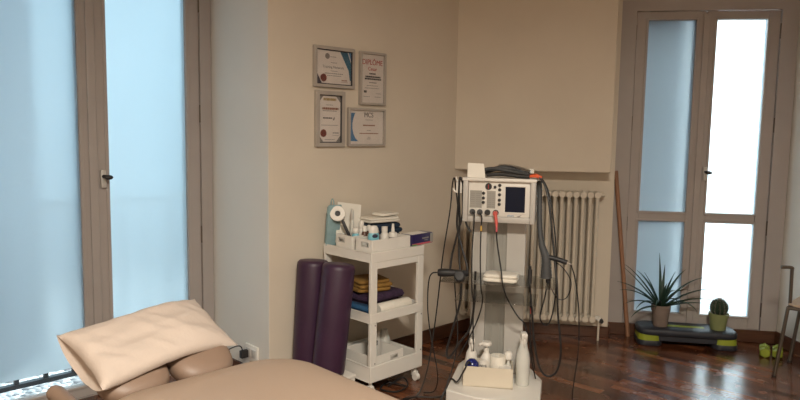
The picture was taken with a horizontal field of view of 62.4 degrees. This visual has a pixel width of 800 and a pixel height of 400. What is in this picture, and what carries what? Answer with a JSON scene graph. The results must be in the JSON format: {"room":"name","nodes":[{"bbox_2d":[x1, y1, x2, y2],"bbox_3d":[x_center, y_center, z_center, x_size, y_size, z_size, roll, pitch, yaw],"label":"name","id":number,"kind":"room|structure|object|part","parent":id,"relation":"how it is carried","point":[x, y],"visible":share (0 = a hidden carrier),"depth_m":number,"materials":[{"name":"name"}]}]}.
{"room":"physiotherapy treatment room","nodes":[
{"label":"physiotherapy treatment room","id":0,"kind":"room"},
{"bbox_2d":[210,0,268,362],"bbox_3d":[-0.910,-0.160,3.691,0.004,2.360,0.618,-5,8,-45],"label":"wall reveal","id":1,"kind":"structure","parent":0,"point":[238,28],"depth_m":3.66,"materials":[{"name":"white paint"}]},
{"bbox_2d":[245,343,258,360],"bbox_3d":[-0.826,0.853,3.677,0.016,0.090,0.124,-5,8,-45],"label":"wall socket","id":2,"kind":"object","parent":1,"relation":"attached to","point":[253,351],"visible":0.87,"depth_m":3.66,"materials":[{"name":"white plastic"}]},
{"bbox_2d":[229,345,247,358],"bbox_3d":[-0.953,0.905,3.745,0.241,0.209,0.047,5,7,37],"label":"plug","id":3,"kind":"object","parent":2,"relation":"in","point":[243,353],"visible":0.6,"depth_m":3.67,"materials":[{"name":"black plastic"}]},
{"bbox_2d":[268,0,469,358],"bbox_3d":[-0.278,-0.492,4.399,1.928,2.900,0.780,-5,8,-45],"label":"wall","id":4,"kind":"structure","parent":0,"point":[411,176],"depth_m":3.97,"materials":[{"name":"beige paint"}]},
{"bbox_2d":[314,90,345,146],"bbox_3d":[-0.394,-0.456,3.716,0.209,0.314,0.022,-5,8,-45],"label":"framed certificate","id":5,"kind":"object","parent":4,"relation":"attached to","point":[329,106],"visible":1,"depth_m":3.71,"materials":[{"name":"paper"}]},
{"bbox_2d":[320,95,339,141],"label":"print","id":6,"kind":"object","parent":5,"relation":"attached to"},
{"bbox_2d":[312,44,354,89],"bbox_3d":[-0.368,-0.744,3.708,0.292,0.229,0.022,-5,8,-45],"label":"framed certificate","id":7,"kind":"object","parent":4,"relation":"attached to","point":[333,67],"visible":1,"depth_m":3.70,"materials":[{"name":"paper"}]},
{"bbox_2d":[317,49,350,84],"bbox_3d":[-0.373,-0.744,3.712,0.258,0.191,0.006,-5,8,-45],"label":"print","id":8,"kind":"object","parent":7,"relation":"attached to","point":[338,62],"depth_m":3.70},
{"bbox_2d":[232,317,469,365],"bbox_3d":[-0.282,0.921,4.383,1.762,0.090,0.567,-5,8,-45],"label":"baseboard","id":9,"kind":"structure","parent":4,"relation":"attached to","point":[442,331],"depth_m":4.51,"materials":[{"name":"brown wood"}]},
{"bbox_2d":[347,107,385,146],"bbox_3d":[-0.197,-0.431,3.916,0.294,0.226,0.022,-5,8,-45],"label":"framed certificate","id":10,"kind":"object","parent":4,"relation":"attached to","point":[365,126],"visible":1,"depth_m":3.92,"materials":[{"name":"paper"}]},
{"bbox_2d":[351,110,382,143],"bbox_3d":[-0.202,-0.431,3.920,0.268,0.196,0.006,-5,8,-45],"label":"print","id":11,"kind":"object","parent":10,"relation":"attached to","point":[366,125],"depth_m":3.92,"materials":[{"name":"paper"}]},
{"bbox_2d":[358,51,386,105],"bbox_3d":[-0.162,-0.718,3.918,0.207,0.313,0.022,-5,8,-45],"label":"framed certificate","id":12,"kind":"object","parent":4,"relation":"attached to","point":[372,65],"visible":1,"depth_m":3.92,"materials":[{"name":"paper"}]},
{"bbox_2d":[362,54,383,103],"bbox_3d":[-0.166,-0.719,3.922,0.181,0.283,0.006,-5,8,-45],"label":"print","id":13,"kind":"object","parent":12,"relation":"attached to","point":[372,64],"depth_m":3.92,"materials":[{"name":"paper"}]},
{"bbox_2d":[365,73,380,80],"bbox_3d":[-0.160,-0.733,3.922,0.130,0.040,0.002,-5,8,-45],"label":"print","id":14,"kind":"object","parent":12,"relation":"on","point":[371,77],"depth_m":3.92},
{"bbox_2d":[79,330,799,399],"bbox_3d":[0.440,1.281,1.636,6.081,0.060,6.404,1,6,0],"label":"floor","id":15,"kind":"structure","parent":0,"point":[615,367],"depth_m":3.96,"materials":[{"name":"brown wood"}]},
{"bbox_2d":[46,345,398,399],"bbox_3d":[-0.065,0.887,1.495,0.714,0.737,2.147,-5,8,-45],"label":"table","id":16,"kind":"object","parent":15,"relation":"on","point":[210,374],"visible":0.57,"depth_m":1.97,"materials":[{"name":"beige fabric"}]},
{"bbox_2d":[56,299,236,391],"bbox_3d":[-0.793,0.449,2.131,0.236,0.174,0.507,5,7,34],"label":"pillow","id":17,"kind":"object","parent":16,"relation":"on","point":[109,354],"visible":1,"depth_m":2.03,"materials":[{"name":"beige fabric"}]},
{"bbox_3d":[0.032,0.657,1.398,0.685,0.086,1.910,-5,8,-45],"label":"mattress","id":18,"kind":"part","parent":16,"relation":"part of","materials":[{"name":"beige leather"}]},
{"bbox_2d":[292,258,327,362],"bbox_3d":[-0.489,0.621,3.621,0.175,0.594,0.214,4,7,30],"label":"bolster","id":19,"kind":"object","parent":15,"relation":"on","point":[309,270],"visible":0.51,"depth_m":3.54,"materials":[{"name":"purple leather"}]},
{"bbox_2d":[312,262,354,374],"bbox_3d":[-0.352,0.628,3.497,0.237,0.597,0.175,-4,8,-41],"label":"bolster","id":20,"kind":"object","parent":15,"relation":"on","point":[337,278],"visible":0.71,"depth_m":3.42,"materials":[{"name":"purple leather"}]},
{"bbox_2d":[341,370,355,380],"bbox_3d":[-0.431,0.984,3.591,0.216,0.118,0.346,-5,8,-45],"label":"storage box","id":21,"kind":"object","parent":15,"relation":"on","point":[347,374],"visible":0.14,"depth_m":3.53,"materials":[{"name":"white plastic"}]},
{"bbox_2d":[324,244,423,388],"bbox_3d":[-0.152,0.638,3.751,0.408,0.782,0.403,-5,8,-45],"label":"trolley","id":22,"kind":"object","parent":15,"relation":"on","point":[411,358],"visible":0.69,"depth_m":3.59,"materials":[{"name":"white plastic"}]},
{"bbox_3d":[-0.412,0.577,3.755,0.045,0.560,0.018,-5,8,-45],"label":"post","id":23,"kind":"part","parent":22,"relation":"part of","materials":[{"name":"white plastic"}]},
{"bbox_2d":[325,198,341,244],"bbox_3d":[-0.385,0.124,3.712,0.080,0.261,0.097,-3,7,-33],"label":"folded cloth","id":24,"kind":"object","parent":22,"relation":"on","point":[332,226],"visible":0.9,"depth_m":3.69,"materials":[{"name":"teal fabric"}]},
{"bbox_2d":[330,206,344,221],"bbox_3d":[-0.347,0.076,3.675,0.086,0.091,0.056,1,6,-3],"label":"tape roll","id":25,"kind":"object","parent":24,"relation":"on","point":[337,213],"visible":0.99,"depth_m":3.66,"materials":[{"name":"white paper"}]},
{"bbox_2d":[336,202,360,233],"bbox_3d":[-0.296,0.132,3.758,0.184,0.246,0.066,-3,7,-31],"label":"card","id":26,"kind":"object","parent":22,"relation":"on","point":[347,207],"visible":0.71,"depth_m":3.76,"materials":[{"name":"white paper"}]},
{"bbox_2d":[336,233,363,249],"bbox_3d":[-0.247,0.227,3.684,0.173,0.082,0.138,-5,8,-45],"label":"organizer box","id":27,"kind":"object","parent":22,"relation":"on","point":[342,239],"visible":0.38,"depth_m":3.62,"materials":[{"name":"white plastic"}]},
{"bbox_2d":[341,220,350,235],"bbox_3d":[-0.290,0.181,3.661,0.075,0.142,0.008,0,6,-5],"label":"comb","id":28,"kind":"object","parent":27,"relation":"in","point":[342,221],"visible":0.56,"depth_m":3.65,"materials":[{"name":"black plastic"}]},
{"bbox_2d":[350,209,353,235],"bbox_3d":[-0.268,0.155,3.694,0.023,0.213,0.023,1,6,0],"label":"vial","id":29,"kind":"object","parent":27,"relation":"in","point":[352,210],"visible":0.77,"depth_m":3.68,"materials":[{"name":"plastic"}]},
{"bbox_2d":[350,220,353,235],"bbox_3d":[-0.269,0.185,3.697,0.023,0.152,0.023,1,6,0],"label":"bottle","id":30,"kind":"object","parent":29,"relation":"attached to","point":[352,221],"depth_m":3.68,"materials":[{"name":"white plastic"}]},
{"bbox_2d":[352,227,358,235],"bbox_3d":[-0.244,0.208,3.639,0.042,0.118,0.042,1,6,0],"label":"bottle","id":31,"kind":"object","parent":27,"relation":"in","point":[355,231],"visible":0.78,"depth_m":3.62,"materials":[{"name":"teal plastic"}]},
{"bbox_2d":[358,220,363,234],"bbox_3d":[-0.216,0.188,3.680,0.036,0.151,0.036,1,6,0],"label":"bottle","id":32,"kind":"object","parent":27,"relation":"in","point":[361,223],"visible":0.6,"depth_m":3.66,"materials":[{"name":"white plastic"}]},
{"bbox_2d":[362,226,367,236],"bbox_3d":[-0.196,0.204,3.647,0.033,0.126,0.033,1,6,0],"label":"bottle","id":33,"kind":"object","parent":27,"relation":"in","point":[364,228],"visible":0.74,"depth_m":3.63,"materials":[{"name":"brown plastic"}]},
{"bbox_2d":[351,301,368,313],"bbox_3d":[-0.215,0.597,3.594,0.220,0.063,0.065,6,8,43],"label":"folded towel","id":34,"kind":"object","parent":22,"relation":"on","point":[358,306],"visible":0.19,"depth_m":3.57,"materials":[{"name":"blue fabric"}]},
{"bbox_3d":[-0.144,0.608,3.487,0.045,0.560,0.018,-5,8,-45],"label":"post","id":35,"kind":"part","parent":22,"relation":"part of","materials":[{"name":"white plastic"}]},
{"bbox_2d":[324,244,423,262],"bbox_3d":[-0.147,0.278,3.716,0.408,0.057,0.400,-5,8,-45],"label":"tray","id":36,"kind":"object","parent":22,"relation":"on","point":[412,253],"depth_m":3.58,"materials":[{"name":"white plastic"}]},
{"bbox_2d":[346,340,402,365],"bbox_3d":[-0.149,0.885,3.706,0.238,0.116,0.238,6,8,44],"label":"organizer box","id":37,"kind":"object","parent":22,"relation":"on","point":[357,352],"visible":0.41,"depth_m":3.68,"materials":[{"name":"white plastic"}]},
{"bbox_2d":[367,341,377,355],"bbox_3d":[-0.155,0.866,3.747,0.064,0.136,0.064,1,6,0],"label":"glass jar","id":38,"kind":"object","parent":37,"relation":"in","point":[377,341],"visible":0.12,"depth_m":3.73,"materials":[{"name":"clear glass"}]},
{"bbox_2d":[377,331,380,355],"bbox_3d":[-0.134,0.842,3.794,0.052,0.176,0.052,1,6,0],"label":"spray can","id":39,"kind":"object","parent":37,"relation":"in","point":[378,332],"visible":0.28,"depth_m":3.77,"materials":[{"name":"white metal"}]},
{"bbox_2d":[352,286,403,304],"bbox_3d":[-0.150,0.560,3.774,0.225,0.103,0.300,6,8,42],"label":"folded towel","id":40,"kind":"object","parent":22,"relation":"on","point":[393,293],"visible":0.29,"depth_m":3.69,"materials":[{"name":"purple fabric"}]},
{"bbox_2d":[353,274,392,292],"bbox_3d":[-0.178,0.470,3.751,0.219,0.072,0.197,-3,7,-31],"label":"folded towel","id":41,"kind":"object","parent":40,"relation":"on","point":[361,282],"visible":0.56,"depth_m":3.69,"materials":[{"name":"fabric"}]},
{"bbox_2d":[355,233,409,252],"bbox_3d":[-0.092,0.237,3.608,0.288,0.080,0.138,-5,8,-45],"label":"organizer box","id":42,"kind":"object","parent":22,"relation":"on","point":[402,241],"visible":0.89,"depth_m":3.54,"materials":[{"name":"white plastic"}]},
{"bbox_2d":[368,225,378,240],"bbox_3d":[-0.142,0.206,3.553,0.064,0.142,0.047,-2,6,-25],"label":"lotion bottle","id":43,"kind":"object","parent":42,"relation":"in","point":[373,234],"visible":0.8,"depth_m":3.53,"materials":[{"name":"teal plastic"}]},
{"bbox_2d":[380,226,388,238],"bbox_3d":[-0.085,0.208,3.621,0.048,0.127,0.048,1,6,0],"label":"lotion bottle","id":44,"kind":"object","parent":42,"relation":"in","point":[384,235],"visible":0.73,"depth_m":3.60,"materials":[{"name":"white plastic"}]},
{"bbox_2d":[389,223,397,237],"bbox_3d":[-0.040,0.199,3.666,0.053,0.138,0.053,1,6,0],"label":"lotion bottle","id":45,"kind":"object","parent":42,"relation":"in","point":[392,234],"visible":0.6,"depth_m":3.65,"materials":[{"name":"white plastic"}]},
{"bbox_2d":[364,222,401,234],"bbox_3d":[-0.126,0.189,3.844,0.264,0.122,0.153,-4,8,-41],"label":"folded towel","id":46,"kind":"object","parent":22,"relation":"on","point":[398,229],"visible":0.23,"depth_m":3.80,"materials":[{"name":"blue fabric"}]},
{"bbox_2d":[359,215,399,222],"bbox_3d":[-0.124,0.108,3.836,0.225,0.032,0.152,-4,7,-39],"label":"folded towel","id":47,"kind":"object","parent":46,"relation":"on","point":[369,218],"visible":0.78,"depth_m":3.77,"materials":[{"name":"white fabric"}]},
{"bbox_2d":[372,211,398,216],"bbox_3d":[-0.085,0.080,3.859,0.110,0.019,0.140,6,8,41],"label":"folded towel","id":48,"kind":"object","parent":47,"relation":"on","point":[383,213],"visible":1,"depth_m":3.82,"materials":[{"name":"white fabric"}]},
{"bbox_2d":[345,338,421,383],"bbox_3d":[-0.157,0.906,3.779,0.408,0.091,0.400,-5,8,-45],"label":"tray","id":49,"kind":"object","parent":22,"relation":"on","point":[411,358],"depth_m":3.62,"materials":[{"name":"white plastic"}]},
{"bbox_2d":[380,328,390,343],"bbox_3d":[-0.094,0.841,3.873,0.095,0.170,0.095,1,6,0],"label":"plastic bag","id":50,"kind":"object","parent":22,"relation":"on","point":[384,335],"visible":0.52,"depth_m":3.85,"materials":[{"name":"white plastic"}]},
{"bbox_2d":[350,296,422,323],"bbox_3d":[-0.152,0.603,3.749,0.408,0.056,0.400,-5,8,-45],"label":"tray","id":51,"kind":"object","parent":22,"relation":"on","point":[416,307],"depth_m":3.57,"materials":[{"name":"white plastic"}]},
{"bbox_2d":[377,297,411,312],"bbox_3d":[-0.039,0.589,3.661,0.240,0.068,0.068,-5,8,-45],"label":"paper roll","id":52,"kind":"object","parent":22,"relation":"on","point":[383,306],"visible":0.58,"depth_m":3.63,"materials":[{"name":"white paper"}]},
{"bbox_3d":[-0.013,0.337,3.586,0.311,0.036,0.014,-5,8,-45],"label":"rail","id":53,"kind":"part","parent":22,"relation":"part of","materials":[{"name":"white plastic"}]},
{"bbox_2d":[402,230,432,245],"bbox_3d":[0.095,0.216,3.756,0.092,0.064,0.190,6,7,40],"label":"box","id":54,"kind":"object","parent":22,"relation":"on","point":[420,237],"visible":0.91,"depth_m":3.72,"materials":[{"name":"purple cardboard"}]},
{"bbox_3d":[0.108,0.587,3.738,0.045,0.560,0.018,-5,8,-45],"label":"post","id":55,"kind":"part","parent":22,"relation":"part of","materials":[{"name":"white plastic"}]},
{"bbox_2d":[380,377,408,392],"bbox_3d":[-0.026,1.024,3.667,0.131,0.034,0.181,4,7,30],"label":"cable coil","id":56,"kind":"object","parent":15,"relation":"on","point":[393,382],"visible":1,"depth_m":3.67,"materials":[{"name":"black rubber"}]},
{"bbox_2d":[403,361,471,399],"bbox_3d":[-0.007,0.942,3.411,0.734,0.249,0.177,0,6,-9],"label":"power cable","id":57,"kind":"object","parent":15,"relation":"on","point":[468,362],"visible":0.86,"depth_m":3.49,"materials":[{"name":"black rubber"}]},
{"bbox_2d":[403,173,561,399],"bbox_3d":[0.424,0.465,3.443,0.796,1.215,0.646,1,6,-2],"label":"machine","id":58,"kind":"object","parent":15,"relation":"on","point":[517,202],"visible":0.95,"depth_m":3.42,"materials":[{"name":"white plastic"}]},
{"bbox_2d":[423,268,468,392],"bbox_3d":[0.231,0.707,3.473,0.245,0.707,0.082,4,6,26],"label":"probe","id":59,"kind":"object","parent":58,"relation":"on","point":[459,275],"visible":0.98,"depth_m":3.43,"materials":[{"name":"black plastic"}]},
{"bbox_2d":[467,163,484,177],"bbox_3d":[0.394,-0.152,3.389,0.094,0.074,0.025,2,6,14],"label":"paper sheet","id":60,"kind":"object","parent":58,"relation":"on","point":[475,170],"visible":1,"depth_m":3.39,"materials":[{"name":"white paper"}]},
{"bbox_3d":[0.430,0.492,3.609,0.080,0.880,0.050,2,6,14],"label":"upright panel","id":61,"kind":"part","parent":58,"relation":"part of","materials":[{"name":"grey plastic"}]},
{"bbox_3d":[0.426,-0.004,3.406,0.132,0.090,0.001,2,6,14],"label":"printed panel","id":62,"kind":"part","parent":58,"relation":"part of","materials":[{"name":"grey plastic"}]},
{"bbox_2d":[471,193,494,206],"bbox_3d":[0.426,-0.001,3.406,0.123,0.068,0.001,2,6,14],"label":"print","id":63,"kind":"object","parent":58,"relation":"on","point":[477,199],"depth_m":3.41,"materials":[{"name":"grey plastic"}]},
{"bbox_2d":[463,358,512,389],"bbox_3d":[0.459,0.899,3.429,0.253,0.105,0.138,2,6,10],"label":"box","id":64,"kind":"object","parent":58,"relation":"on","point":[486,377],"visible":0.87,"depth_m":3.36,"materials":[{"name":"beige plastic"}]},
{"bbox_2d":[465,336,477,360],"bbox_3d":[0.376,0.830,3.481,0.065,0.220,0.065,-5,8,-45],"label":"spray bottle","id":65,"kind":"object","parent":64,"relation":"in","point":[470,353],"visible":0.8,"depth_m":3.46,"materials":[{"name":"white plastic"}]},
{"bbox_2d":[465,358,478,366],"bbox_3d":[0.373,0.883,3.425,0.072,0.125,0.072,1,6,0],"label":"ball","id":66,"kind":"object","parent":64,"relation":"in","point":[474,362],"visible":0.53,"depth_m":3.40,"materials":[{"name":"blue plastic"}]},
{"bbox_2d":[479,352,489,367],"bbox_3d":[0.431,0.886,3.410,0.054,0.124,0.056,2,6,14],"label":"lotion bottle","id":67,"kind":"object","parent":64,"relation":"in","point":[482,363],"visible":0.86,"depth_m":3.39,"materials":[{"name":"white plastic"}]},
{"bbox_2d":[478,340,491,367],"bbox_3d":[0.445,0.840,3.466,0.078,0.205,0.062,1,6,0],"label":"soap dispenser","id":68,"kind":"object","parent":64,"relation":"in","point":[486,355],"visible":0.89,"depth_m":3.44,"materials":[{"name":"white plastic"}]},
{"bbox_2d":[490,353,505,367],"bbox_3d":[0.507,0.877,3.435,0.082,0.140,0.082,1,6,0],"label":"roll","id":69,"kind":"object","parent":64,"relation":"in","point":[496,359],"visible":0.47,"depth_m":3.40,"materials":[{"name":"white paper"}]},
{"bbox_2d":[499,365,511,368],"bbox_3d":[0.539,0.903,3.385,0.066,0.099,0.066,1,6,0],"label":"tub","id":70,"kind":"object","parent":64,"relation":"in","point":[503,366],"visible":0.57,"depth_m":3.37,"materials":[{"name":"white plastic"}]},
{"bbox_2d":[505,350,512,365],"bbox_3d":[0.563,0.865,3.433,0.042,0.165,0.042,1,6,0],"label":"flask","id":71,"kind":"object","parent":64,"relation":"in","point":[508,354],"visible":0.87,"depth_m":3.41,"materials":[{"name":"white plastic"}]},
{"bbox_2d":[454,289,537,306],"bbox_3d":[0.505,0.507,3.439,0.410,0.006,0.245,2,6,14],"label":"shelf","id":72,"kind":"object","parent":58,"relation":"attached to","point":[515,296],"depth_m":3.44,"materials":[{"name":"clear plastic"}]},
{"bbox_2d":[440,272,555,289],"bbox_3d":[0.514,0.413,3.417,0.570,0.008,0.265,2,6,14],"label":"shelf","id":73,"kind":"object","parent":58,"relation":"attached to","point":[536,283],"depth_m":3.36,"materials":[{"name":"clear plastic"}]},
{"bbox_2d":[483,270,518,283],"bbox_3d":[0.516,0.392,3.371,0.176,0.043,0.120,3,6,17],"label":"folded towel","id":74,"kind":"object","parent":58,"relation":"on","point":[489,276],"visible":0.98,"depth_m":3.33,"materials":[{"name":"white fabric"}]},
{"bbox_3d":[0.535,-0.112,3.477,0.376,0.016,0.253,2,6,14],"label":"plate","id":75,"kind":"part","parent":58,"relation":"part of","materials":[{"name":"white plastic"}]},
{"bbox_2d":[468,215,536,223],"bbox_3d":[0.533,0.092,3.504,0.368,0.030,0.230,2,6,14],"label":"tray","id":76,"kind":"object","parent":58,"relation":"on","point":[503,219],"depth_m":3.39,"materials":[{"name":"grey plastic"}]},
{"bbox_2d":[484,164,541,178],"bbox_3d":[0.574,-0.151,3.425,0.333,0.068,0.128,3,6,18],"label":"lead","id":77,"kind":"object","parent":58,"relation":"on","point":[507,170],"visible":0.96,"depth_m":3.42,"materials":[{"name":"black rubber"}]},
{"bbox_2d":[493,211,534,368],"bbox_3d":[0.623,0.497,3.419,0.354,0.884,0.155,-2,6,-27],"label":"lead","id":78,"kind":"object","parent":58,"relation":"hanging from","point":[495,213],"visible":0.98,"depth_m":3.34,"materials":[{"name":"plastic"}]},
{"bbox_3d":[0.619,0.499,3.562,0.100,0.880,0.050,2,6,14],"label":"upright panel","id":79,"kind":"part","parent":58,"relation":"part of","materials":[{"name":"grey plastic"}]},
{"bbox_2d":[515,331,529,386],"bbox_3d":[0.635,0.817,3.408,0.071,0.278,0.071,-5,8,-45],"label":"bottle","id":80,"kind":"object","parent":58,"relation":"on","point":[522,371],"visible":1,"depth_m":3.38,"materials":[{"name":"white plastic"}]},
{"bbox_2d":[547,255,579,399],"bbox_3d":[0.839,0.679,3.351,0.199,0.805,0.077,0,6,-6],"label":"cable","id":81,"kind":"object","parent":58,"relation":"hanging from","point":[553,258],"visible":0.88,"depth_m":3.32,"materials":[{"name":"black plastic"}]},
{"bbox_2d":[614,171,629,336],"bbox_3d":[1.562,0.381,4.645,0.162,1.173,0.029,2,6,15],"label":"wooden pole","id":82,"kind":"object","parent":15,"relation":"on","point":[616,180],"visible":0.89,"depth_m":4.63,"materials":[{"name":"brown wood"}]},
{"bbox_2d":[634,320,737,351],"bbox_3d":[1.951,0.926,4.526,0.640,0.121,0.230,2,6,10],"label":"step","id":83,"kind":"structure","parent":15,"relation":"on","point":[646,333],"depth_m":4.44,"materials":[{"name":"grey plastic"}]},
{"bbox_2d":[618,253,714,326],"bbox_3d":[1.804,0.619,4.498,0.642,0.494,0.412,1,6,0],"label":"agave","id":84,"kind":"object","parent":83,"relation":"on","point":[660,308],"visible":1,"depth_m":4.50,"materials":[{"name":"plant"}]},
{"bbox_2d":[651,304,670,326],"bbox_3d":[1.789,0.789,4.533,0.128,0.147,0.128,1,6,0],"label":"pot","id":85,"kind":"object","parent":84,"relation":"attached to","point":[660,315],"depth_m":4.49,"materials":[{"name":"ceramic"}]},
{"bbox_3d":[1.951,0.930,4.526,0.400,0.043,0.190,2,6,10],"label":"rail","id":86,"kind":"part","parent":83,"relation":"part of","materials":[{"name":"grey plastic"}]},
{"bbox_2d":[708,297,730,330],"bbox_3d":[2.153,0.765,4.458,0.141,0.220,0.141,1,6,0],"label":"potted cactus","id":87,"kind":"object","parent":83,"relation":"on","point":[718,315],"visible":0.98,"depth_m":4.42,"materials":[{"name":"plant"}]},
{"bbox_2d":[708,311,728,330],"bbox_3d":[2.151,0.818,4.463,0.130,0.114,0.130,1,6,0],"label":"pot","id":88,"kind":"object","parent":87,"relation":"attached to","point":[717,319],"depth_m":4.42,"materials":[{"name":"ceramic"}]},
{"bbox_2d":[759,343,769,357],"bbox_3d":[2.387,0.984,4.320,0.059,0.068,0.136,4,6,27],"label":"dumbbell","id":89,"kind":"object","parent":15,"relation":"on","point":[764,349],"visible":1,"depth_m":4.27,"materials":[{"name":"plastic"}]},
{"bbox_2d":[772,344,782,357],"bbox_3d":[2.459,0.987,4.300,0.059,0.068,0.136,4,7,30],"label":"dumbbell","id":90,"kind":"object","parent":15,"relation":"on","point":[775,347],"visible":0.62,"depth_m":4.25,"materials":[{"name":"plastic"}]},
{"bbox_2d":[771,265,799,377],"bbox_3d":[2.529,0.646,3.866,0.504,0.827,0.407,6,7,40],"label":"chair","id":91,"kind":"object","parent":15,"relation":"on","point":[792,305],"visible":1,"depth_m":3.88,"materials":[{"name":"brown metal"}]},
{"bbox_3d":[2.245,0.840,3.890,0.066,0.423,0.021,3,6,23],"label":"leg","id":92,"kind":"part","parent":91,"relation":"part of","materials":[{"name":"silver metal"}]},
{"bbox_3d":[2.518,0.636,3.849,0.410,0.021,0.332,6,8,41],"label":"seat frame","id":93,"kind":"part","parent":91,"relation":"part of","materials":[{"name":"silver metal"}]},
{"bbox_3d":[2.519,0.618,3.847,0.402,0.012,0.323,6,8,41],"label":"seat","id":94,"kind":"part","parent":91,"relation":"part of","materials":[{"name":"beige wood"}]},
{"bbox_3d":[2.477,0.819,4.133,0.021,0.424,0.091,0,6,-4],"label":"leg","id":95,"kind":"part","parent":91,"relation":"part of","materials":[{"name":"silver metal"}]},
{"bbox_2d":[455,0,618,172],"bbox_3d":[0.810,-1.069,4.473,1.248,1.734,0.185,2,6,9],"label":"wall","id":96,"kind":"structure","parent":0,"point":[536,78],"depth_m":4.39,"materials":[{"name":"beige paint"}]},
{"bbox_2d":[491,0,622,326],"bbox_3d":[1.434,-0.498,4.722,2.435,2.900,0.400,2,6,9],"label":"wall","id":97,"kind":"structure","parent":0,"point":[571,181],"depth_m":4.61,"materials":[{"name":"beige paint"}]},
{"bbox_2d":[460,190,604,340],"bbox_3d":[0.925,0.443,4.617,0.986,1.034,0.151,2,6,9],"label":"radiator","id":98,"kind":"object","parent":97,"relation":"attached to","point":[554,194],"visible":0.46,"depth_m":4.52,"materials":[{"name":"metal"}]},
{"bbox_2d":[523,322,609,337],"bbox_3d":[0.991,0.905,4.766,0.995,0.093,0.107,2,6,9],"label":"baseboard","id":99,"kind":"structure","parent":97,"relation":"attached to","point":[566,329],"depth_m":4.68,"materials":[{"name":"brown wood"}]},
{"bbox_2d":[608,322,774,343],"bbox_3d":[2.036,0.929,4.681,1.125,0.088,0.075,2,6,9],"label":"trim","id":100,"kind":"structure","parent":97,"relation":"attached to","point":[756,336],"depth_m":4.58,"materials":[{"name":"brown wood"}]},
{"bbox_2d":[608,0,799,330],"bbox_3d":[2.068,-0.222,4.629,1.134,2.290,0.305,2,6,9],"label":"window","id":101,"kind":"structure","parent":97,"relation":"in","point":[706,95],"depth_m":4.54,"materials":[{"name":"paint"}]},
{"bbox_3d":[2.094,-0.179,4.530,0.028,0.095,0.021,2,6,9],"label":"handle plate","id":102,"kind":"part","parent":101,"relation":"part of","materials":[{"name":"grey plastic"}]},
{"bbox_2d":[776,19,799,341],"bbox_3d":[3.057,-0.434,4.332,0.896,2.900,0.848,2,6,9],"label":"wall","id":103,"kind":"structure","parent":0,"point":[790,251],"depth_m":4.39,"materials":[{"name":"white paint"}]},
{"bbox_2d":[774,331,799,356],"bbox_3d":[2.604,0.971,4.338,0.014,0.090,0.461,1,6,-4],"label":"baseboard","id":104,"kind":"structure","parent":103,"relation":"attached to","point":[787,340],"depth_m":4.42,"materials":[{"name":"brown wood"}]},
{"bbox_3d":[-1.942,-0.354,2.745,2.772,2.900,0.780,-5,8,-45],"label":"wall","id":105,"kind":"structure","parent":0,"visible":0},
{"bbox_2d":[0,0,213,399],"bbox_3d":[-1.733,-0.148,3.565,1.330,2.344,0.558,-5,8,-45],"label":"window","id":106,"kind":"structure","parent":105,"relation":"in","point":[106,191],"depth_m":3.42,"materials":[{"name":"glass"}]},
{"bbox_3d":[-1.546,-0.110,3.439,0.028,0.095,0.021,-5,8,-45],"label":"handle plate","id":107,"kind":"part","parent":106,"relation":"part of","materials":[{"name":"grey plastic"}]},
{"bbox_3d":[-1.515,-0.118,3.424,0.045,0.026,0.047,-5,8,-45],"label":"handle","id":108,"kind":"part","parent":106,"relation":"part of","materials":[{"name":"black plastic"}]},
{"bbox_3d":[-1.597,-0.132,3.430,1.330,2.335,0.070,-5,8,-45],"label":"frame","id":109,"kind":"part","parent":106,"relation":"part of","materials":[{"name":"paint"}]},
{"label":"outside","id":110,"kind":"structure","parent":0,"visible":0},
{"bbox_2d":[0,368,82,399],"bbox_3d":[-2.989,1.168,4.869,6.100,0.100,3.400,-5,8,-45],"label":"ground","id":111,"kind":"structure","parent":110,"point":[65,382],"depth_m":4.24,"materials":[{"name":"white"}]},
{"bbox_2d":[0,368,76,392],"bbox_3d":[-1.990,0.601,4.101,2.540,1.210,0.052,-5,8,-45],"label":"balcony railing","id":112,"kind":"object","parent":111,"relation":"on","point":[46,377],"visible":0.09,"depth_m":3.96,"materials":[{"name":"metal"}]}
]}

